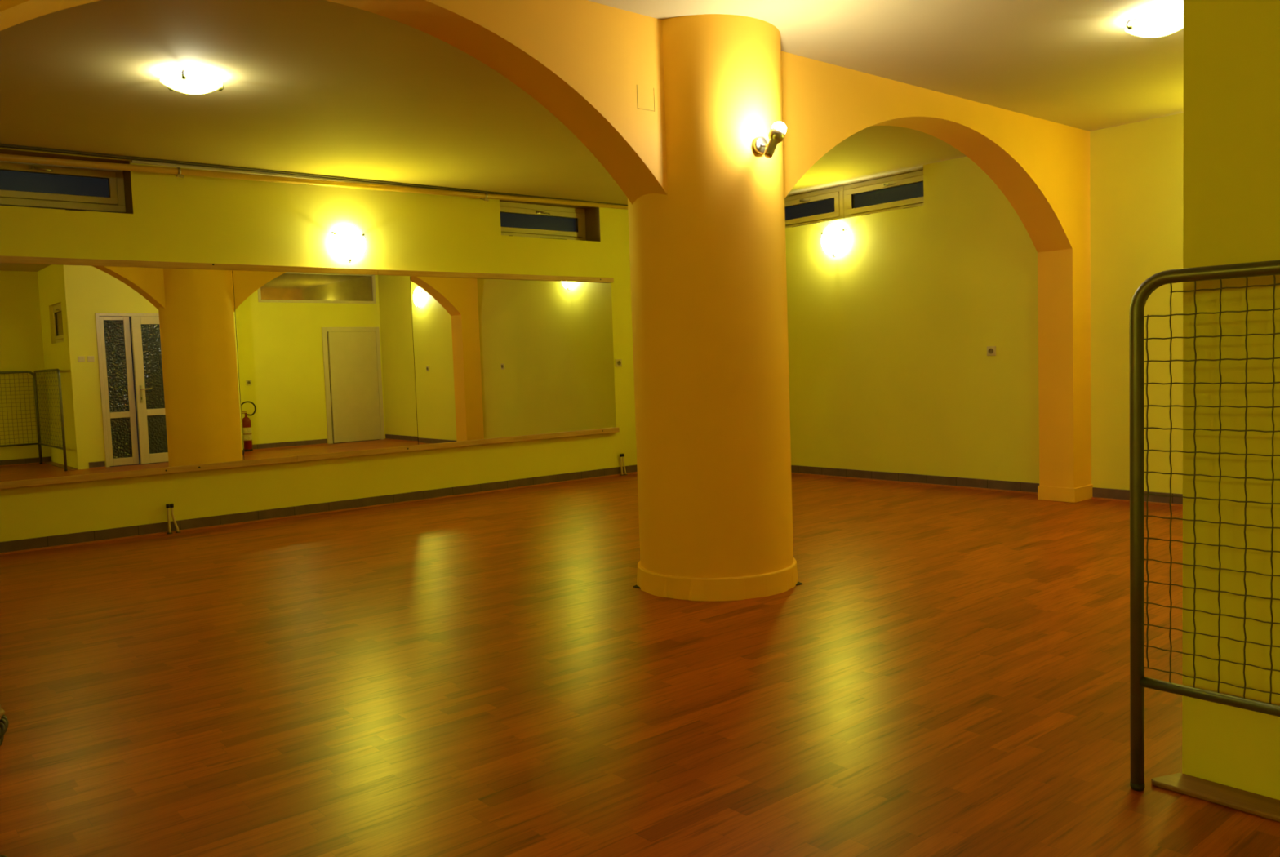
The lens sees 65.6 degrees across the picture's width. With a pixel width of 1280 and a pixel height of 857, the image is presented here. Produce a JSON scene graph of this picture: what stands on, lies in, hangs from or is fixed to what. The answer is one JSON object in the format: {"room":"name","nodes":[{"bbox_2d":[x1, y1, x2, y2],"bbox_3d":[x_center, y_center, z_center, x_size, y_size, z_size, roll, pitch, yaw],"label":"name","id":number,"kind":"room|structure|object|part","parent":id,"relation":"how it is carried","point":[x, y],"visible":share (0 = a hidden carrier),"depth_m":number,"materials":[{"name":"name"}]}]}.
{"room":"dance studio","nodes":[
{"label":"dance studio","id":0,"kind":"room"},
{"bbox_2d":[0,147,636,542],"bbox_3d":[-5.123,-0.483,6.510,14.632,2.812,0.320,-5,5,-40],"label":"wall","id":1,"kind":"structure","parent":0,"point":[167,217],"depth_m":8.25,"materials":[{"name":"yellow paint"}]},
{"bbox_2d":[0,160,125,213],"bbox_3d":[-4.319,-1.751,7.103,1.192,0.389,0.262,-5,5,-40],"label":"window","id":2,"kind":"structure","parent":1,"relation":"in","point":[115,202],"depth_m":7.29,"materials":[{"name":"beige plastic"}]},
{"bbox_3d":[-4.312,-1.870,7.154,0.149,0.031,0.042,-5,5,-40],"label":"handle","id":3,"kind":"part","parent":2,"relation":"part of","materials":[{"name":"silver metal"}]},
{"bbox_2d":[0,255,619,488],"bbox_3d":[-2.642,-0.546,8.360,6.243,1.601,0.062,-5,5,-40],"label":"wall mirror","id":4,"kind":"object","parent":1,"relation":"attached to","point":[110,369],"visible":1,"depth_m":8.06,"materials":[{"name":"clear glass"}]},
{"bbox_3d":[-4.091,-0.412,7.114,2.373,1.540,0.004,-5,5,-40],"label":"mirror panel","id":5,"kind":"part","parent":4,"relation":"part of","materials":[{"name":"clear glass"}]},
{"bbox_3d":[-2.600,-0.548,8.372,1.530,1.540,0.004,-5,5,-40],"label":"mirror panel","id":6,"kind":"part","parent":4,"relation":"part of","materials":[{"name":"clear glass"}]},
{"bbox_3d":[-1.145,-0.682,9.625,2.310,1.540,0.004,-5,5,-41],"label":"mirror panel","id":7,"kind":"part","parent":4,"relation":"part of","materials":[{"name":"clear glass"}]},
{"bbox_2d":[0,464,637,555],"bbox_3d":[-4.964,0.881,6.470,14.632,0.087,0.024,-5,5,-40],"label":"baseboard","id":8,"kind":"structure","parent":1,"relation":"attached to","point":[147,530],"depth_m":8.20,"materials":[{"name":"wood"}]},
{"bbox_2d":[331,224,365,262],"bbox_3d":[-2.471,-1.569,8.441,0.310,0.322,0.100,-5,5,-40],"label":"wall lamp","id":9,"kind":"object","parent":1,"relation":"attached to","point":[348,242],"visible":1,"depth_m":8.40,"materials":[{"name":"white glass"}]},
{"bbox_2d":[499,201,586,240],"bbox_3d":[-0.968,-2.068,9.957,1.198,0.368,0.302,-5,5,-40],"label":"window","id":10,"kind":"structure","parent":1,"relation":"in","point":[579,215],"depth_m":10.07,"materials":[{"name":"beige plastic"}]},
{"bbox_3d":[-0.974,-2.177,10.024,0.149,0.031,0.042,-5,5,-40],"label":"handle","id":11,"kind":"part","parent":10,"relation":"part of","materials":[{"name":"silver metal"}]},
{"bbox_2d":[615,359,622,367],"bbox_3d":[-0.223,-0.688,10.433,0.080,0.080,0.016,-5,5,-40],"label":"power socket","id":12,"kind":"object","parent":1,"relation":"attached to","point":[618,362],"visible":1,"depth_m":10.43,"materials":[{"name":"beige plastic"}]},
{"bbox_2d":[0,0,1091,488],"bbox_3d":[-2.195,-0.354,3.054,14.632,2.812,0.276,-5,5,-40],"label":"wall","id":13,"kind":"structure","parent":0,"point":[597,68],"depth_m":5.48,"materials":[{"name":"orange paint"}]},
{"bbox_2d":[1037,484,1093,502],"bbox_3d":[3.318,0.496,7.755,0.295,0.110,0.297,-5,5,-40],"label":"trim","id":14,"kind":"structure","parent":13,"relation":"attached to","point":[1044,493],"depth_m":7.65,"materials":[{"name":"orange paint"}]},
{"bbox_2d":[0,0,1183,204],"bbox_3d":[-2.190,-1.836,3.006,15.182,0.150,9.439,-5,5,-40],"label":"ceiling","id":15,"kind":"structure","parent":0,"point":[322,87],"depth_m":5.71,"materials":[{"name":"paint"}]},
{"bbox_2d":[160,70,223,94],"bbox_3d":[-2.424,-1.860,5.364,0.322,0.100,0.310,-1,4,21],"label":"ceiling lamp","id":16,"kind":"object","parent":15,"relation":"attached to","point":[189,82],"visible":1,"depth_m":5.29,"materials":[{"name":"white glass"}]},
{"bbox_2d":[0,153,627,209],"bbox_3d":[-5.025,-1.782,6.254,14.623,0.224,0.117,-5,5,-40],"label":"pipe","id":17,"kind":"object","parent":15,"relation":"hanging from","point":[179,172],"visible":0.95,"depth_m":7.98,"materials":[{"name":"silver metal"}]},
{"bbox_2d":[0,143,627,205],"bbox_3d":[-5.025,-1.865,6.248,14.625,0.024,0.123,-5,5,-40],"label":"conduit","id":18,"kind":"object","parent":15,"relation":"attached to","point":[133,160],"visible":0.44,"depth_m":7.86,"materials":[{"name":"beige plastic"}]},
{"bbox_2d":[1124,10,1183,38],"bbox_3d":[2.577,-2.006,4.945,0.322,0.100,0.310,-2,4,-2],"label":"ceiling lamp","id":19,"kind":"object","parent":15,"relation":"attached to","point":[1161,24],"visible":0.94,"depth_m":4.88,"materials":[{"name":"white glass"}]},
{"bbox_2d":[0,473,1279,856],"bbox_3d":[-2.097,1.100,3.095,14.632,0.100,8.889,-5,5,-40],"label":"floor","id":20,"kind":"structure","parent":0,"point":[946,673],"depth_m":3.59,"materials":[{"name":"laminate"}]},
{"bbox_2d":[0,704,8,856],"bbox_3d":[-1.597,0.867,2.164,0.422,0.449,0.423,-4,4,-29],"label":"wicker stool","id":21,"kind":"object","parent":20,"relation":"on","point":[4,722],"visible":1,"depth_m":2.23,"materials":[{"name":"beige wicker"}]},
{"bbox_2d":[165,503,180,533],"bbox_3d":[-3.571,0.688,7.601,0.100,0.227,0.045,-5,5,-40],"label":"pipes","id":22,"kind":"object","parent":20,"relation":"on","point":[171,505],"visible":1,"depth_m":7.59,"materials":[{"name":"white metal"}]},
{"bbox_2d":[619,453,627,475],"bbox_3d":[-0.175,0.379,10.466,0.088,0.226,0.045,-5,5,-40],"label":"pipes","id":23,"kind":"object","parent":20,"relation":"on","point":[621,455],"visible":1,"depth_m":10.45,"materials":[{"name":"white metal"}]},
{"bbox_2d":[627,13,802,601],"bbox_3d":[0.360,-0.586,5.203,0.855,2.812,0.856,-5,5,-40],"label":"column","id":24,"kind":"structure","parent":20,"relation":"on","point":[708,255],"depth_m":4.86,"materials":[{"name":"orange paint"}]},
{"bbox_2d":[751,121,786,158],"bbox_3d":[0.603,-1.359,4.732,0.123,0.172,0.207,-4,4,-28],"label":"spotlight","id":25,"kind":"object","parent":24,"relation":"attached to","point":[776,135],"visible":1,"depth_m":4.65,"materials":[{"name":"silver metal"}]},
{"bbox_3d":[0.652,-1.403,4.681,0.079,0.081,0.070,-5,5,-40],"label":"bulb","id":26,"kind":"part","parent":25,"relation":"part of","materials":[{"name":"white glass"}]},
{"bbox_2d":[1128,259,1279,791],"bbox_3d":[1.871,0.304,1.933,0.036,1.366,1.796,-5,5,-40],"label":"barrier","id":27,"kind":"object","parent":20,"relation":"on","point":[1138,682],"visible":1,"depth_m":2.54,"materials":[{"name":"grey metal"}]},
{"bbox_3d":[1.884,0.691,1.959,0.027,0.026,1.752,-5,5,-40],"label":"rail","id":28,"kind":"part","parent":27,"relation":"part of","materials":[{"name":"grey metal"}]},
{"bbox_2d":[785,112,1183,493],"bbox_3d":[3.155,-0.888,8.277,0.320,2.812,8.299,-5,5,-40],"label":"wall","id":29,"kind":"structure","parent":0,"point":[891,370],"depth_m":8.43,"materials":[{"name":"yellow paint"}]},
{"bbox_2d":[821,222,847,257],"bbox_3d":[1.834,-1.784,9.420,0.100,0.322,0.310,-5,5,-40],"label":"wall lamp","id":30,"kind":"object","parent":29,"relation":"attached to","point":[834,237],"visible":1,"depth_m":9.38,"materials":[{"name":"white glass"}]},
{"bbox_2d":[784,169,924,228],"bbox_3d":[1.918,-2.161,9.535,0.232,0.342,2.006,-5,5,-40],"label":"window","id":31,"kind":"structure","parent":29,"relation":"in","point":[843,196],"depth_m":9.49,"materials":[{"name":"cream plastic"},{"name":"glass"}]},
{"bbox_3d":[1.636,-2.271,9.892,0.042,0.031,0.149,-5,5,-40],"label":"handle","id":32,"kind":"part","parent":31,"relation":"part of","materials":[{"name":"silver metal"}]},
{"bbox_3d":[1.647,-2.185,9.966,0.057,0.238,0.903,-5,5,-40],"label":"sash","id":33,"kind":"part","parent":31,"relation":"part of","materials":[{"name":"beige plastic"}]},
{"bbox_3d":[1.657,-2.186,9.974,0.060,0.334,0.999,-5,5,-40],"label":"frame","id":34,"kind":"part","parent":31,"relation":"part of","materials":[{"name":"beige plastic"}]},
{"bbox_3d":[2.307,-2.157,9.207,0.060,0.334,1.002,-5,5,-40],"label":"frame","id":35,"kind":"part","parent":31,"relation":"part of","materials":[{"name":"beige plastic"}]},
{"bbox_3d":[2.297,-2.156,9.199,0.057,0.238,0.906,-5,5,-40],"label":"sash","id":36,"kind":"part","parent":31,"relation":"part of","materials":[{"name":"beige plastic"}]},
{"bbox_3d":[2.286,-2.243,9.125,0.042,0.031,0.149,-5,5,-40],"label":"handle","id":37,"kind":"part","parent":31,"relation":"part of","materials":[{"name":"silver metal"}]},
{"bbox_2d":[791,465,1039,494],"bbox_3d":[1.961,0.434,9.567,0.024,0.087,4.224,-5,5,-40],"label":"baseboard","id":38,"kind":"structure","parent":29,"relation":"attached to","point":[940,481],"depth_m":8.91,"materials":[{"name":"wood"}]},
{"bbox_2d":[986,346,995,355],"bbox_3d":[2.934,-0.647,8.304,0.016,0.080,0.080,-5,5,-40],"label":"power socket","id":39,"kind":"object","parent":29,"relation":"attached to","point":[991,350],"visible":1,"depth_m":8.30,"materials":[{"name":"beige plastic"}]},
{"bbox_2d":[1091,487,1182,506],"bbox_3d":[4.570,0.548,6.487,0.024,0.087,3.259,-5,5,-40],"label":"baseboard","id":40,"kind":"structure","parent":29,"relation":"attached to","point":[1117,495],"depth_m":7.52,"materials":[{"name":"wood"}]},
{"bbox_2d":[1182,0,1279,799],"bbox_3d":[2.166,-0.428,1.900,0.200,2.812,2.044,-5,5,-40],"label":"wall","id":41,"kind":"structure","parent":0,"point":[1231,190],"depth_m":2.55,"materials":[{"name":"yellow paint"}]},
{"bbox_2d":[1151,773,1279,822],"bbox_3d":[1.999,0.973,2.010,0.107,0.014,1.827,-5,5,-40],"label":"trim","id":42,"kind":"structure","parent":41,"relation":"attached to","point":[1233,797],"depth_m":2.57,"materials":[{"name":"brown wood"}]}
]}

